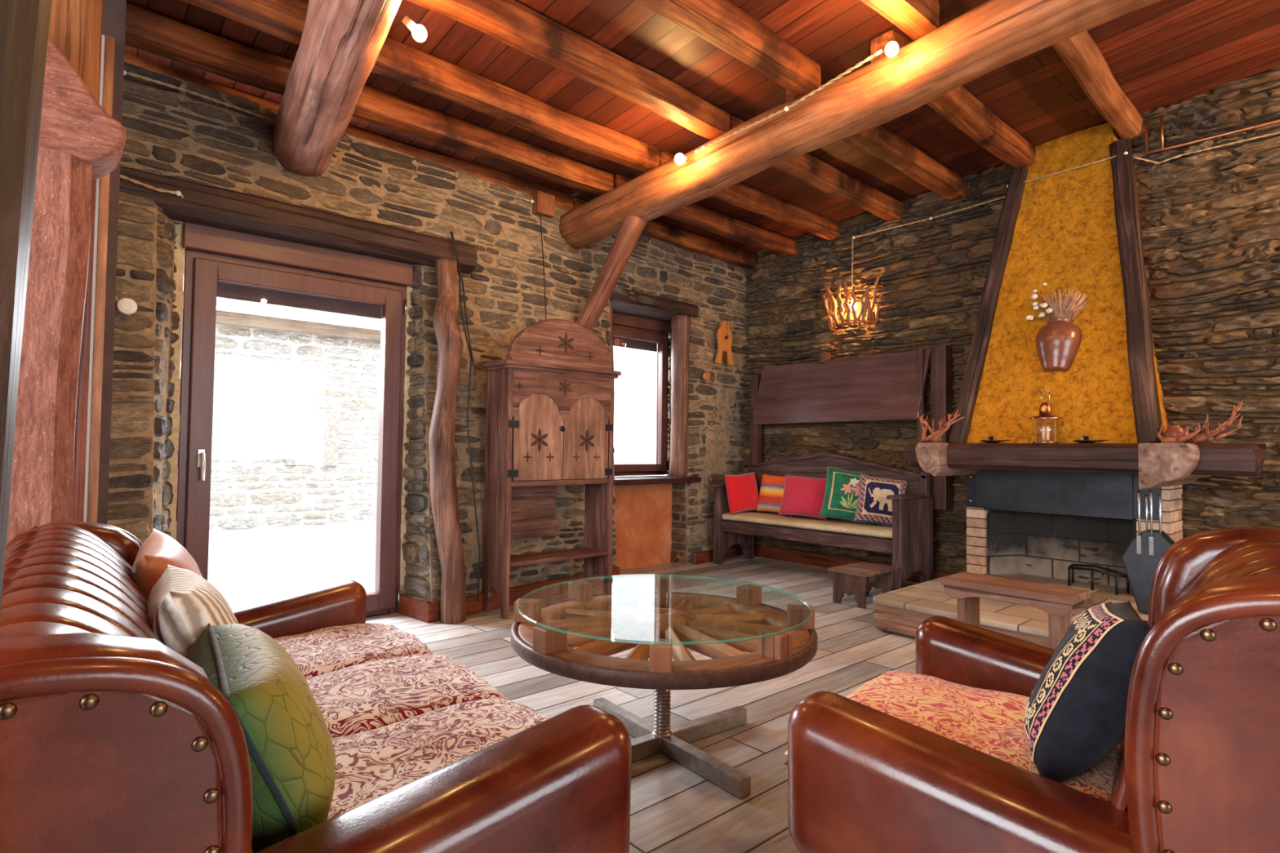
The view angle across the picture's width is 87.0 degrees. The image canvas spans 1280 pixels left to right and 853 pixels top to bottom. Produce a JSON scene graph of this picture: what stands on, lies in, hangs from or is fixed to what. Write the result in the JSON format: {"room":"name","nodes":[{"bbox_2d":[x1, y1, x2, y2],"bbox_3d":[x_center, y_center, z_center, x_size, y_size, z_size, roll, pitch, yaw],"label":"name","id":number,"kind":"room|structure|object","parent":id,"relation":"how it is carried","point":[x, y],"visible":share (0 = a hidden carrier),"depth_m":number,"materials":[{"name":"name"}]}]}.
{"room":"living room","nodes":[
{"label":"living room","id":0,"kind":"room"},
{"bbox_2d":[97,0,126,524],"bbox_3d":[-2.342,-0.396,2.843,0.170,3.020,0.550,2,-2,-41],"label":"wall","id":1,"kind":"structure","parent":0,"point":[113,24],"depth_m":2.69,"materials":[{"name":"brown wood"}]},
{"bbox_2d":[72,31,115,523],"bbox_3d":[-2.124,-0.202,2.585,0.098,2.620,0.120,2,-2,-41],"label":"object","id":2,"kind":"structure","parent":1,"relation":"in","point":[88,411],"depth_m":2.56,"materials":[{"name":"brown wood"}]},
{"bbox_2d":[106,61,748,620],"bbox_3d":[-0.792,-0.258,5.066,0.629,2.923,5.301,-1,-2,40],"label":"wall","id":3,"kind":"structure","parent":0,"point":[171,132],"depth_m":4.29,"materials":[{"name":"stone"}]},
{"bbox_2d":[116,297,137,314],"bbox_3d":[-2.345,-0.551,3.086,0.076,0.076,0.018,2,-2,-41],"label":"disc","id":4,"kind":"object","parent":3,"relation":"attached to","point":[125,305],"visible":1,"depth_m":3.08,"materials":[{"name":"white plastic"}]},
{"bbox_2d":[164,220,413,594],"bbox_3d":[-1.958,0.039,3.891,1.286,2.225,0.090,2,-2,-41],"label":"trim","id":5,"kind":"structure","parent":3,"relation":"attached to","point":[179,260],"depth_m":3.51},
{"bbox_2d":[176,222,413,617],"bbox_3d":[-1.938,0.052,3.890,1.225,2.211,0.157,2,-2,-41],"label":"door","id":6,"kind":"structure","parent":3,"relation":"in","point":[219,263],"depth_m":3.83,"materials":[{"name":"brown wood"}]},
{"bbox_2d":[119,165,476,274],"bbox_3d":[-1.916,-1.140,3.896,1.996,0.206,0.335,2,-3,-43],"label":"lintel","id":7,"kind":"object","parent":3,"relation":"attached to","point":[216,207],"visible":0.72,"depth_m":3.70,"materials":[{"name":"brown wood"}]},
{"bbox_2d":[120,174,183,198],"bbox_3d":[-2.325,-1.130,3.276,0.101,0.074,0.370,0,-2,21],"label":"cord","id":8,"kind":"object","parent":7,"relation":"attached to","point":[177,193],"visible":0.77,"depth_m":3.23,"materials":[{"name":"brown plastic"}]},
{"bbox_2d":[271,0,401,177],"bbox_3d":[-0.956,-1.730,2.439,0.318,0.563,3.543,2,-2,-34],"label":"beam","id":9,"kind":"structure","parent":3,"relation":"attached to","point":[341,43],"depth_m":2.98,"materials":[{"name":"brown wood"}]},
{"bbox_2d":[124,70,275,121],"bbox_3d":[-2.223,-1.683,3.484,0.031,0.061,0.814,-1,-2,39],"label":"cord","id":10,"kind":"object","parent":9,"relation":"hanging from","point":[133,74],"visible":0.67,"depth_m":3.44,"materials":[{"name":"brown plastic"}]},
{"bbox_2d":[401,15,426,42],"bbox_3d":[-0.937,-1.654,2.808,0.101,0.085,0.060,2,-2,-41],"label":"light bulb","id":11,"kind":"object","parent":9,"relation":"attached to","point":[419,32],"visible":1,"depth_m":2.80,"materials":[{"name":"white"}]},
{"bbox_2d":[401,15,417,31],"bbox_3d":[-0.955,-1.670,2.797,0.059,0.054,0.038,2,-2,-41],"label":"socket","id":12,"kind":"object","parent":11,"relation":"attached to","point":[412,26],"depth_m":2.79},
{"bbox_2d":[396,593,439,622],"bbox_3d":[-1.361,1.110,4.140,0.356,0.115,0.079,-1,-2,41],"label":"trim","id":13,"kind":"structure","parent":3,"relation":"attached to","point":[423,611],"depth_m":4.06,"materials":[{"name":"brown wood"}]},
{"bbox_2d":[444,177,534,203],"bbox_3d":[-1.339,-1.678,4.487,1.512,0.036,0.032,2,-2,-43],"label":"cord","id":14,"kind":"object","parent":3,"relation":"attached to","point":[458,180],"visible":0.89,"depth_m":4.85,"materials":[{"name":"white plastic"}]},
{"bbox_2d":[466,566,619,615],"bbox_3d":[-0.651,1.140,4.760,0.059,0.110,1.499,-1,-2,39],"label":"baseboard","id":15,"kind":"structure","parent":3,"relation":"attached to","point":[473,606],"depth_m":4.61,"materials":[{"name":"brown wood"}]},
{"bbox_2d":[530,191,555,218],"bbox_3d":[-0.735,-1.653,5.057,0.150,0.160,0.130,2,-2,-41],"label":"block","id":16,"kind":"object","parent":3,"relation":"attached to","point":[544,205],"visible":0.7,"depth_m":5.00,"materials":[{"name":"brown wood"}]},
{"bbox_2d":[539,214,546,319],"bbox_3d":[-0.704,-1.061,4.931,0.012,1.021,0.148,2,-2,-37],"label":"cord","id":17,"kind":"object","parent":16,"relation":"hanging from","point":[540,215],"visible":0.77,"depth_m":4.93,"materials":[{"name":"black metal"}]},
{"bbox_2d":[576,216,647,331],"bbox_3d":[-0.237,-1.075,4.945,0.767,0.930,0.163,-1,-3,43],"label":"brace","id":18,"kind":"object","parent":3,"relation":"attached to","point":[631,228],"visible":0.8,"depth_m":4.86,"materials":[{"name":"brown wood"}]},
{"bbox_2d":[612,312,671,475],"bbox_3d":[-0.141,-0.327,6.159,1.125,1.552,0.115,2,-2,-41],"label":"window","id":19,"kind":"structure","parent":3,"relation":"in","point":[630,331],"depth_m":6.38,"materials":[{"name":"brown wood"}]},
{"bbox_2d":[614,483,672,569],"bbox_3d":[-0.164,0.873,6.010,1.015,0.735,0.250,2,-2,-41],"label":"wall panel","id":20,"kind":"object","parent":3,"relation":"attached to","point":[643,513],"visible":0.36,"depth_m":6.01,"materials":[{"name":"paint"}]},
{"bbox_2d":[609,285,698,322],"bbox_3d":[-0.023,-1.094,6.026,1.192,0.175,0.434,2,-2,-44],"label":"lintel","id":21,"kind":"object","parent":3,"relation":"attached to","point":[668,308],"visible":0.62,"depth_m":5.97,"materials":[{"name":"brown wood"}]},
{"bbox_2d":[614,475,701,485],"bbox_3d":[0.039,0.476,5.997,1.239,0.048,0.470,2,-2,-41],"label":"trim","id":22,"kind":"structure","parent":3,"relation":"attached to","point":[665,479],"depth_m":5.85,"materials":[{"name":"brown wood"}]},
{"bbox_2d":[609,301,614,403],"bbox_3d":[-0.282,-0.300,5.577,0.138,1.470,0.149,2,-2,-41],"label":"post","id":23,"kind":"object","parent":22,"relation":"on","point":[611,302],"visible":0.1,"depth_m":5.57,"materials":[{"name":"brown wood"}]},
{"bbox_2d":[669,315,690,477],"bbox_3d":[0.358,-0.274,6.179,0.184,1.470,0.182,2,-2,-41],"label":"post","id":24,"kind":"object","parent":22,"relation":"on","point":[680,324],"visible":1,"depth_m":6.11,"materials":[{"name":"brown wood"}]},
{"bbox_2d":[702,371,711,381],"bbox_3d":[0.623,-0.471,6.316,0.090,0.090,0.033,2,-2,-41],"label":"plug","id":25,"kind":"object","parent":3,"relation":"attached to","point":[706,375],"visible":1,"depth_m":6.30,"materials":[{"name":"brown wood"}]},
{"bbox_2d":[671,544,743,564],"bbox_3d":[0.718,1.212,6.443,0.950,0.105,0.233,2,-2,-41],"label":"baseboard","id":26,"kind":"structure","parent":3,"relation":"attached to","point":[704,557],"depth_m":6.27,"materials":[{"name":"brown wood"}]},
{"bbox_2d":[715,320,733,366],"bbox_3d":[0.817,-0.796,6.496,0.248,0.445,0.039,2,-2,-41],"label":"wooden ornament","id":27,"kind":"object","parent":3,"relation":"attached to","point":[724,335],"visible":1,"depth_m":6.48,"materials":[{"name":"brown wood"}]},
{"bbox_2d":[559,0,1161,249],"bbox_3d":[1.032,-1.701,3.673,0.308,0.567,4.547,2,-3,-44],"label":"beam","id":28,"kind":"structure","parent":3,"relation":"attached to","point":[994,34],"depth_m":3.44,"materials":[{"name":"brown wood"}]},
{"bbox_2d":[674,153,688,164],"bbox_3d":[0.259,-1.634,4.135,0.106,0.069,0.060,2,-2,-41],"label":"light bulb","id":29,"kind":"object","parent":28,"relation":"attached to","point":[679,158],"visible":1,"depth_m":4.10,"materials":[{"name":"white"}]},
{"bbox_2d":[684,155,688,161],"bbox_3d":[0.275,-1.645,4.154,0.057,0.046,0.038,2,-2,-41],"label":"socket","id":30,"kind":"object","parent":29,"relation":"attached to","point":[686,158],"depth_m":4.15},
{"bbox_2d":[694,48,882,153],"bbox_3d":[0.737,-1.722,3.642,0.038,0.119,1.203,2,-2,-42],"label":"cord","id":31,"kind":"object","parent":28,"relation":"hanging from","point":[786,108],"visible":1,"depth_m":3.55,"materials":[{"name":"beige fabric"}]},
{"bbox_2d":[884,41,899,57],"bbox_3d":[1.189,-1.756,3.156,0.106,0.069,0.060,2,-2,-41],"label":"light bulb","id":32,"kind":"object","parent":28,"relation":"attached to","point":[891,50],"visible":1,"depth_m":3.12,"materials":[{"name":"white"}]},
{"bbox_2d":[365,554,919,852],"bbox_3d":[0.817,1.161,1.292,9.000,0.120,8.900,2,-2,-41],"label":"floor","id":33,"kind":"structure","parent":0,"point":[674,809],"depth_m":2.91,"materials":[{"name":"wood"}]},
{"bbox_2d":[0,0,52,615],"bbox_3d":[-0.619,0.185,0.520,0.240,1.757,0.145,2,-2,-41],"label":"post","id":34,"kind":"object","parent":33,"relation":"on","point":[24,24],"visible":1,"depth_m":0.56,"materials":[{"name":"brown wood"}]},
{"bbox_2d":[6,146,92,545],"bbox_3d":[-1.969,0.085,2.125,0.315,2.020,0.269,3,-3,-41],"label":"pillar","id":35,"kind":"structure","parent":33,"relation":"on","point":[42,487],"depth_m":2.09,"materials":[{"name":"brown wood"}]},
{"bbox_2d":[48,0,103,102],"bbox_3d":[-2.029,-1.399,2.344,0.260,0.900,0.169,3,-3,-41],"label":"post","id":36,"kind":"object","parent":35,"relation":"on","point":[75,28],"visible":0.28,"depth_m":2.33,"materials":[{"name":"brown wood"}]},
{"bbox_2d":[38,37,126,179],"bbox_3d":[-1.946,-1.075,2.148,0.488,0.451,0.240,2,-2,-41],"label":"carved corbel","id":37,"kind":"object","parent":35,"relation":"attached to","point":[73,122],"visible":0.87,"depth_m":2.13,"materials":[{"name":"brown wood"}]},
{"bbox_2d":[0,521,631,852],"bbox_3d":[-0.844,0.674,1.522,1.028,0.830,1.639,2,-2,-39],"label":"sofa","id":38,"kind":"object","parent":33,"relation":"on","point":[113,740],"visible":0.84,"depth_m":0.99,"materials":[{"name":"brown leather"}]},
{"bbox_2d":[130,528,202,599],"bbox_3d":[-1.248,0.476,1.816,0.194,0.376,0.387,2,-2,-33],"label":"cushion","id":39,"kind":"object","parent":38,"relation":"on","point":[153,557],"visible":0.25,"depth_m":1.71,"materials":[{"name":"orange fabric"}]},
{"bbox_2d":[146,564,238,657],"bbox_3d":[-0.939,0.479,1.448,0.207,0.348,0.511,2,-2,-33],"label":"cushion","id":40,"kind":"object","parent":38,"relation":"on","point":[182,605],"visible":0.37,"depth_m":1.27,"materials":[{"name":"beige fabric"}]},
{"bbox_2d":[185,623,335,850],"bbox_3d":[-0.655,0.507,1.144,0.227,0.276,0.430,2,-2,-37],"label":"cushion","id":41,"kind":"object","parent":38,"relation":"on","point":[291,752],"visible":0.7,"depth_m":1.02,"materials":[{"name":"green fabric"}]},
{"bbox_2d":[273,622,432,678],"bbox_3d":[-0.977,0.709,1.973,0.660,0.149,0.433,2,-2,-39],"label":"seat cushion","id":42,"kind":"object","parent":38,"relation":"on","point":[317,649],"depth_m":2.00,"materials":[{"name":"red fabric"}]},
{"bbox_2d":[252,698,549,852],"bbox_3d":[-0.427,0.693,1.302,0.660,0.151,0.433,2,-2,-39],"label":"seat cushion","id":43,"kind":"object","parent":38,"relation":"on","point":[371,763],"depth_m":1.33,"materials":[{"name":"fabric"}]},
{"bbox_2d":[306,653,509,739],"bbox_3d":[-0.702,0.701,1.637,0.660,0.151,0.433,2,-2,-39],"label":"seat cushion","id":44,"kind":"object","parent":38,"relation":"on","point":[362,697],"depth_m":1.64,"materials":[{"name":"red fabric"}]},
{"bbox_2d":[428,258,466,624],"bbox_3d":[-1.205,0.059,4.144,0.231,2.220,0.367,2,-2,-41],"label":"post","id":45,"kind":"object","parent":33,"relation":"on","point":[442,453],"visible":1,"depth_m":4.03,"materials":[{"name":"brown wood"}]},
{"bbox_2d":[451,231,475,375],"bbox_3d":[-1.124,-0.786,4.314,0.179,0.922,0.034,1,-2,4],"label":"cable","id":46,"kind":"object","parent":45,"relation":"hanging from","point":[470,347],"visible":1,"depth_m":4.30,"materials":[{"name":"plastic"}]},
{"bbox_2d":[449,231,480,601],"bbox_3d":[-1.093,-0.088,4.237,0.282,2.322,0.061,0,-2,28],"label":"cable","id":47,"kind":"object","parent":45,"relation":"hanging from","point":[467,418],"visible":1,"depth_m":4.20,"materials":[{"name":"plastic"}]},
{"bbox_2d":[481,319,621,618],"bbox_3d":[-0.584,0.242,4.512,0.910,1.891,0.325,2,-2,-41],"label":"tall cabinet","id":48,"kind":"object","parent":33,"relation":"on","point":[549,405],"visible":0.98,"depth_m":4.39,"materials":[{"name":"brown wood"}]},
{"bbox_2d":[510,547,608,567],"bbox_3d":[-0.591,0.865,4.492,0.780,0.025,0.245,2,-2,-41],"label":"shelf","id":49,"kind":"object","parent":48,"relation":"attached to","point":[581,553],"depth_m":4.47,"materials":[{"name":"brown wood"}]},
{"bbox_2d":[511,478,609,486],"bbox_3d":[-0.586,0.368,4.508,0.780,0.032,0.265,2,-2,-41],"label":"shelf","id":50,"kind":"object","parent":48,"relation":"attached to","point":[514,482],"depth_m":4.39,"materials":[{"name":"brown wood"}]},
{"bbox_2d":[511,573,817,798],"bbox_3d":[0.079,0.867,2.361,1.048,0.512,1.048,2,-2,-41],"label":"table","id":51,"kind":"object","parent":33,"relation":"on","point":[660,625],"visible":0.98,"depth_m":2.24,"materials":[{"name":"brown wood"}]},
{"bbox_2d":[709,452,933,590],"bbox_3d":[1.447,0.731,5.671,0.540,1.035,1.860,2,-2,-41],"label":"settle","id":52,"kind":"object","parent":33,"relation":"on","point":[909,540],"visible":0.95,"depth_m":5.41,"materials":[{"name":"brown wood"}]},
{"bbox_2d":[724,471,759,514],"bbox_3d":[0.940,0.606,6.181,0.394,0.380,0.151,2,-2,-34],"label":"cushion","id":53,"kind":"object","parent":52,"relation":"on","point":[742,491],"visible":0.98,"depth_m":6.11,"materials":[{"name":"red fabric"}]},
{"bbox_2d":[755,473,797,515],"bbox_3d":[1.237,0.611,6.120,0.381,0.362,0.165,-1,-3,43],"label":"cushion","id":54,"kind":"object","parent":52,"relation":"on","point":[772,486],"visible":0.66,"depth_m":6.09,"materials":[{"name":"multicoloured fabric"}]},
{"bbox_2d":[778,474,826,519],"bbox_3d":[1.426,0.604,5.825,0.437,0.368,0.203,0,-2,30],"label":"cushion","id":55,"kind":"object","parent":52,"relation":"on","point":[802,496],"visible":0.91,"depth_m":5.77,"materials":[{"name":"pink fabric"}]},
{"bbox_2d":[818,465,875,524],"bbox_3d":[1.723,0.562,5.518,0.498,0.482,0.225,0,-2,15],"label":"cushion","id":56,"kind":"object","parent":52,"relation":"on","point":[840,500],"visible":0.73,"depth_m":5.48,"materials":[{"name":"green fabric"}]},
{"bbox_2d":[853,474,906,526],"bbox_3d":[1.886,0.582,5.279,0.402,0.410,0.218,0,-2,22],"label":"cushion","id":57,"kind":"object","parent":52,"relation":"on","point":[873,506],"visible":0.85,"depth_m":5.24,"materials":[{"name":"fabric"}]},
{"bbox_2d":[827,561,897,608],"bbox_3d":[1.555,1.101,4.699,0.440,0.236,0.305,2,-3,-43],"label":"stool","id":58,"kind":"object","parent":33,"relation":"on","point":[857,579],"visible":0.91,"depth_m":4.63,"materials":[{"name":"brown wood"}]},
{"bbox_2d":[940,572,1089,649],"bbox_3d":[1.690,0.942,3.063,0.235,0.452,0.550,2,-2,-41],"label":"bench","id":59,"kind":"object","parent":33,"relation":"on","point":[1058,602],"visible":0.68,"depth_m":2.99,"materials":[{"name":"brown wood"}]},
{"bbox_2d":[783,527,1279,852],"bbox_3d":[0.864,0.658,1.377,0.958,0.892,0.970,-1,-2,39],"label":"armchair","id":60,"kind":"object","parent":33,"relation":"on","point":[936,758],"visible":0.94,"depth_m":1.07,"materials":[{"name":"brown leather"}]},
{"bbox_2d":[783,670,1127,809],"bbox_3d":[0.720,0.712,1.490,0.590,0.151,0.630,-1,-2,39],"label":"seat cushion","id":61,"kind":"object","parent":60,"relation":"on","point":[984,711],"depth_m":1.54,"materials":[{"name":"red fabric"}]},
{"bbox_2d":[1024,600,1151,782],"bbox_3d":[0.899,0.514,1.351,0.222,0.347,0.426,0,-2,31],"label":"cushion","id":62,"kind":"object","parent":60,"relation":"on","point":[1075,713],"visible":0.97,"depth_m":1.21,"materials":[{"name":"black fabric"}]},
{"bbox_2d":[872,122,1266,647],"bbox_3d":[2.544,-0.415,3.949,1.684,3.240,2.058,2,-2,-41],"label":"fireplace","id":63,"kind":"object","parent":33,"relation":"on","point":[1077,229],"depth_m":4.33,"materials":[{"name":"paint"}]},
{"bbox_2d":[917,409,964,442],"bbox_3d":[2.040,0.003,4.599,0.185,0.224,0.312,2,-2,-41],"label":"driftwood root","id":64,"kind":"object","parent":63,"relation":"on","point":[935,437],"visible":1,"depth_m":4.57,"materials":[{"name":"brown wood"}]},
{"bbox_2d":[980,436,1009,443],"bbox_3d":[2.250,0.084,4.304,0.128,0.042,0.158,1,-2,-8],"label":"candle holder","id":65,"kind":"object","parent":63,"relation":"on","point":[991,440],"visible":1,"depth_m":4.28,"materials":[{"name":"black metal"}]},
{"bbox_2d":[982,573,1093,608],"bbox_3d":[2.385,0.988,4.088,0.105,0.100,0.652,1,-2,-23],"label":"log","id":66,"kind":"object","parent":63,"relation":"on","point":[1089,601],"visible":0.11,"depth_m":3.80,"materials":[{"name":"brown wood"}]},
{"bbox_2d":[1028,390,1062,443],"bbox_3d":[2.457,-0.060,4.088,0.176,0.325,0.176,2,-2,-41],"label":"lantern","id":67,"kind":"object","parent":63,"relation":"on","point":[1045,408],"visible":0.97,"depth_m":4.07,"materials":[{"name":"brown metal"}]},
{"bbox_2d":[1041,426,1049,440],"bbox_3d":[2.455,0.043,4.085,0.040,0.082,0.040,2,-2,-41],"label":"candle","id":68,"kind":"object","parent":67,"relation":"on","point":[1042,428],"depth_m":4.07,"materials":[{"name":"wax"}]},
{"bbox_2d":[1035,317,1082,372],"bbox_3d":[2.662,-0.506,4.290,0.260,0.363,0.259,1,-2,-19],"label":"vase","id":69,"kind":"object","parent":63,"relation":"attached to","point":[1057,343],"visible":0.96,"depth_m":4.20,"materials":[{"name":"ceramic"}]},
{"bbox_2d":[1025,282,1054,321],"bbox_3d":[2.589,-0.764,4.365,0.093,0.311,0.165,2,-2,-41],"label":"sprig","id":70,"kind":"object","parent":69,"relation":"in","point":[1048,310],"visible":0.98,"depth_m":4.35,"materials":[{"name":"white plant"}]},
{"bbox_2d":[1042,288,1091,319],"bbox_3d":[2.695,-0.739,4.271,0.112,0.277,0.252,2,-2,-41],"label":"dried grass","id":71,"kind":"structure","parent":69,"relation":"in","point":[1059,309],"depth_m":4.26,"materials":[{"name":"beige plant"}]},
{"bbox_2d":[965,469,1161,520],"bbox_3d":[2.815,0.430,4.521,0.282,0.297,1.137,2,-2,-41],"label":"hood","id":72,"kind":"object","parent":63,"relation":"attached to","point":[1084,494],"depth_m":4.39,"materials":[{"name":"black metal"}]},
{"bbox_2d":[1006,151,1128,187],"bbox_3d":[2.865,-1.732,4.568,0.040,0.036,0.726,2,-2,-41],"label":"cord","id":73,"kind":"object","parent":63,"relation":"attached to","point":[1124,153],"visible":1,"depth_m":4.52,"materials":[{"name":"white plastic"}]},
{"bbox_2d":[1073,435,1108,443],"bbox_3d":[2.597,0.076,3.910,0.128,0.042,0.158,1,-2,-8],"label":"candle holder","id":74,"kind":"object","parent":63,"relation":"on","point":[1086,440],"visible":0.95,"depth_m":3.89,"materials":[{"name":"black metal"}]},
{"bbox_2d":[1083,435,1088,439],"bbox_3d":[2.595,0.074,3.925,0.032,0.038,0.032,2,-2,-41],"label":"candle cup","id":75,"kind":"object","parent":74,"relation":"on","point":[1086,437],"depth_m":3.92,"materials":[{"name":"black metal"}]},
{"bbox_2d":[1121,489,1175,613],"bbox_3d":[2.809,0.682,3.700,0.143,0.668,0.267,2,-2,-41],"label":"fireplace tool set","id":76,"kind":"object","parent":63,"relation":"on","point":[1140,559],"visible":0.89,"depth_m":3.69,"materials":[{"name":"metal"}]},
{"bbox_2d":[1164,425,1185,437],"bbox_3d":[2.896,0.043,3.651,0.100,0.100,0.100,2,-2,-41],"label":"clay cup","id":77,"kind":"object","parent":63,"relation":"on","point":[1173,431],"visible":0.65,"depth_m":3.62,"materials":[{"name":"brown ceramic"}]},
{"bbox_2d":[1156,401,1242,443],"bbox_3d":[2.911,-0.011,3.546,0.262,0.213,0.410,2,-2,-41],"label":"driftwood root","id":78,"kind":"object","parent":63,"relation":"on","point":[1208,435],"visible":1,"depth_m":3.50,"materials":[{"name":"brown wood"}]},
{"bbox_2d":[124,0,1279,253],"bbox_3d":[0.830,-2.249,1.278,8.400,0.690,8.750,2,-2,-41],"label":"ceiling","id":79,"kind":"structure","parent":0,"point":[1163,53],"depth_m":3.83,"materials":[{"name":"brown wood"}]},
{"bbox_2d":[124,53,573,210],"bbox_3d":[-1.902,-1.796,4.177,3.547,0.174,0.153,2,-2,-41],"label":"joist","id":80,"kind":"object","parent":79,"relation":"attached to","point":[562,200],"visible":0.28,"depth_m":4.45,"materials":[{"name":"brown wood"}]},
{"bbox_2d":[124,2,613,195],"bbox_3d":[-1.580,-1.839,3.829,3.569,0.173,0.157,2,-2,-41],"label":"joist","id":81,"kind":"object","parent":79,"relation":"attached to","point":[148,31],"visible":0.79,"depth_m":3.85,"materials":[{"name":"brown wood"}]},
{"bbox_2d":[180,0,659,173],"bbox_3d":[-1.255,-1.879,3.477,3.591,0.165,0.157,2,-2,-41],"label":"joist","id":82,"kind":"object","parent":79,"relation":"attached to","point":[284,20],"visible":0.81,"depth_m":3.68,"materials":[{"name":"brown wood"}]},
{"bbox_2d":[406,0,730,140],"bbox_3d":[-0.842,-1.931,3.030,3.618,0.169,0.154,2,-2,-41],"label":"joist","id":83,"kind":"object","parent":79,"relation":"attached to","point":[510,22],"visible":0.97,"depth_m":3.44,"materials":[{"name":"brown wood"}]},
{"bbox_2d":[573,198,757,269],"bbox_3d":[0.302,-1.713,6.125,2.258,0.158,0.146,3,-3,-41],"label":"joist","id":84,"kind":"object","parent":79,"relation":"attached to","point":[691,242],"visible":0.65,"depth_m":6.26,"materials":[{"name":"brown wood"}]},
{"bbox_2d":[613,173,798,256],"bbox_3d":[0.632,-1.752,5.767,2.236,0.172,0.136,3,-3,-41],"label":"joist","id":85,"kind":"object","parent":79,"relation":"attached to","point":[695,215],"visible":0.7,"depth_m":5.84,"materials":[{"name":"brown wood"}]},
{"bbox_2d":[635,0,821,97],"bbox_3d":[-0.415,-1.992,2.569,3.647,0.171,0.156,2,-2,-41],"label":"joist","id":86,"kind":"object","parent":79,"relation":"attached to","point":[722,24],"visible":1,"depth_m":3.33,"materials":[{"name":"brown wood"}]},
{"bbox_2d":[658,151,842,241],"bbox_3d":[0.956,-1.796,5.417,2.214,0.173,0.147,3,-3,-41],"label":"joist","id":87,"kind":"object","parent":79,"relation":"attached to","point":[742,196],"visible":0.7,"depth_m":5.52,"materials":[{"name":"brown wood"}]},
{"bbox_2d":[729,115,904,221],"bbox_3d":[1.355,-1.842,4.985,2.188,0.157,0.143,3,-3,-41],"label":"joist","id":88,"kind":"object","parent":79,"relation":"attached to","point":[806,168],"visible":0.72,"depth_m":5.06,"materials":[{"name":"brown wood"}]},
{"bbox_2d":[786,88,967,200],"bbox_3d":[1.708,-1.890,4.603,2.164,0.171,0.144,3,-3,-41],"label":"joist","id":89,"kind":"object","parent":79,"relation":"attached to","point":[879,142],"visible":0.66,"depth_m":4.68,"materials":[{"name":"brown wood"}]},
{"bbox_2d":[859,0,939,39],"bbox_3d":[0.017,-2.046,2.101,3.676,0.171,0.158,2,-2,-41],"label":"joist","id":90,"kind":"object","parent":79,"relation":"attached to","point":[917,19],"visible":0.93,"depth_m":3.17,"materials":[{"name":"brown wood"}]},
{"bbox_2d":[870,30,1035,168],"bbox_3d":[2.066,-1.938,4.216,2.140,0.165,0.143,3,-3,-41],"label":"joist","id":91,"kind":"object","parent":79,"relation":"attached to","point":[957,106],"visible":0.6,"depth_m":4.20,"materials":[{"name":"brown wood"}]},
{"bbox_2d":[1052,30,1144,140],"bbox_3d":[2.495,-1.992,3.752,2.113,0.161,0.146,3,-3,-43],"label":"joist","id":92,"kind":"object","parent":79,"relation":"attached to","point":[1080,53],"visible":0.8,"depth_m":3.82,"materials":[{"name":"brown wood"}]},
{"bbox_2d":[742,65,1279,583],"bbox_3d":[2.912,-0.474,4.768,0.142,3.422,5.900,2,-2,-41],"label":"wall","id":93,"kind":"structure","parent":0,"point":[1210,220],"depth_m":4.34,"materials":[{"name":"brown stone"}]},
{"bbox_2d":[750,344,952,510],"bbox_3d":[1.736,-0.004,5.908,0.199,1.325,1.900,2,-2,-41],"label":"wall panel","id":94,"kind":"object","parent":93,"relation":"attached to","point":[891,386],"visible":0.79,"depth_m":5.69,"materials":[{"name":"brown wood"}]},
{"bbox_2d":[821,276,884,331],"bbox_3d":[1.813,-1.068,5.910,0.227,0.413,0.600,2,-2,-41],"label":"lamp","id":95,"kind":"object","parent":93,"relation":"attached to","point":[831,308],"visible":1,"depth_m":5.83,"materials":[{"name":"brown wood"}]},
{"bbox_2d":[754,544,955,582],"bbox_3d":[1.798,1.205,5.910,0.030,0.110,2.300,2,-2,-41],"label":"baseboard","id":96,"kind":"structure","parent":93,"relation":"attached to","point":[767,552],"depth_m":6.15,"materials":[{"name":"brown wood"}]},
{"bbox_2d":[851,195,1004,288],"bbox_3d":[2.304,-1.458,5.442,0.034,0.478,1.344,2,-2,-41],"label":"cord","id":97,"kind":"object","parent":93,"relation":"attached to","point":[1003,197],"visible":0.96,"depth_m":5.53,"materials":[{"name":"white plastic"}]},
{"bbox_2d":[1133,131,1279,164],"bbox_3d":[3.574,-1.711,4.011,1.047,0.068,0.082,-1,-3,44],"label":"cord","id":98,"kind":"object","parent":93,"relation":"attached to","point":[1267,135],"visible":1,"depth_m":4.16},
{"bbox_2d":[1144,115,1279,155],"bbox_3d":[3.786,-1.862,3.763,0.021,0.251,1.591,2,-2,-41],"label":"copper pipe","id":99,"kind":"object","parent":93,"relation":"attached to","point":[1162,117],"visible":1,"depth_m":4.20,"materials":[{"name":"brown metal"}]},
{"label":"outside","id":100,"kind":"structure","parent":0,"visible":0},
{"bbox_2d":[207,475,626,608],"bbox_3d":[-9.283,1.634,15.042,30.000,0.180,25.100,2,-2,-41],"label":"ground","id":101,"kind":"structure","parent":100,"point":[246,566],"depth_m":6.86,"materials":[{"name":"white"}]},
{"bbox_2d":[208,297,381,531],"bbox_3d":[-4.904,-0.386,10.679,4.700,3.680,2.500,2,-2,-41],"label":"stone outbuilding","id":102,"kind":"structure","parent":101,"relation":"on","point":[296,402],"depth_m":9.58,"materials":[{"name":"white stone"}]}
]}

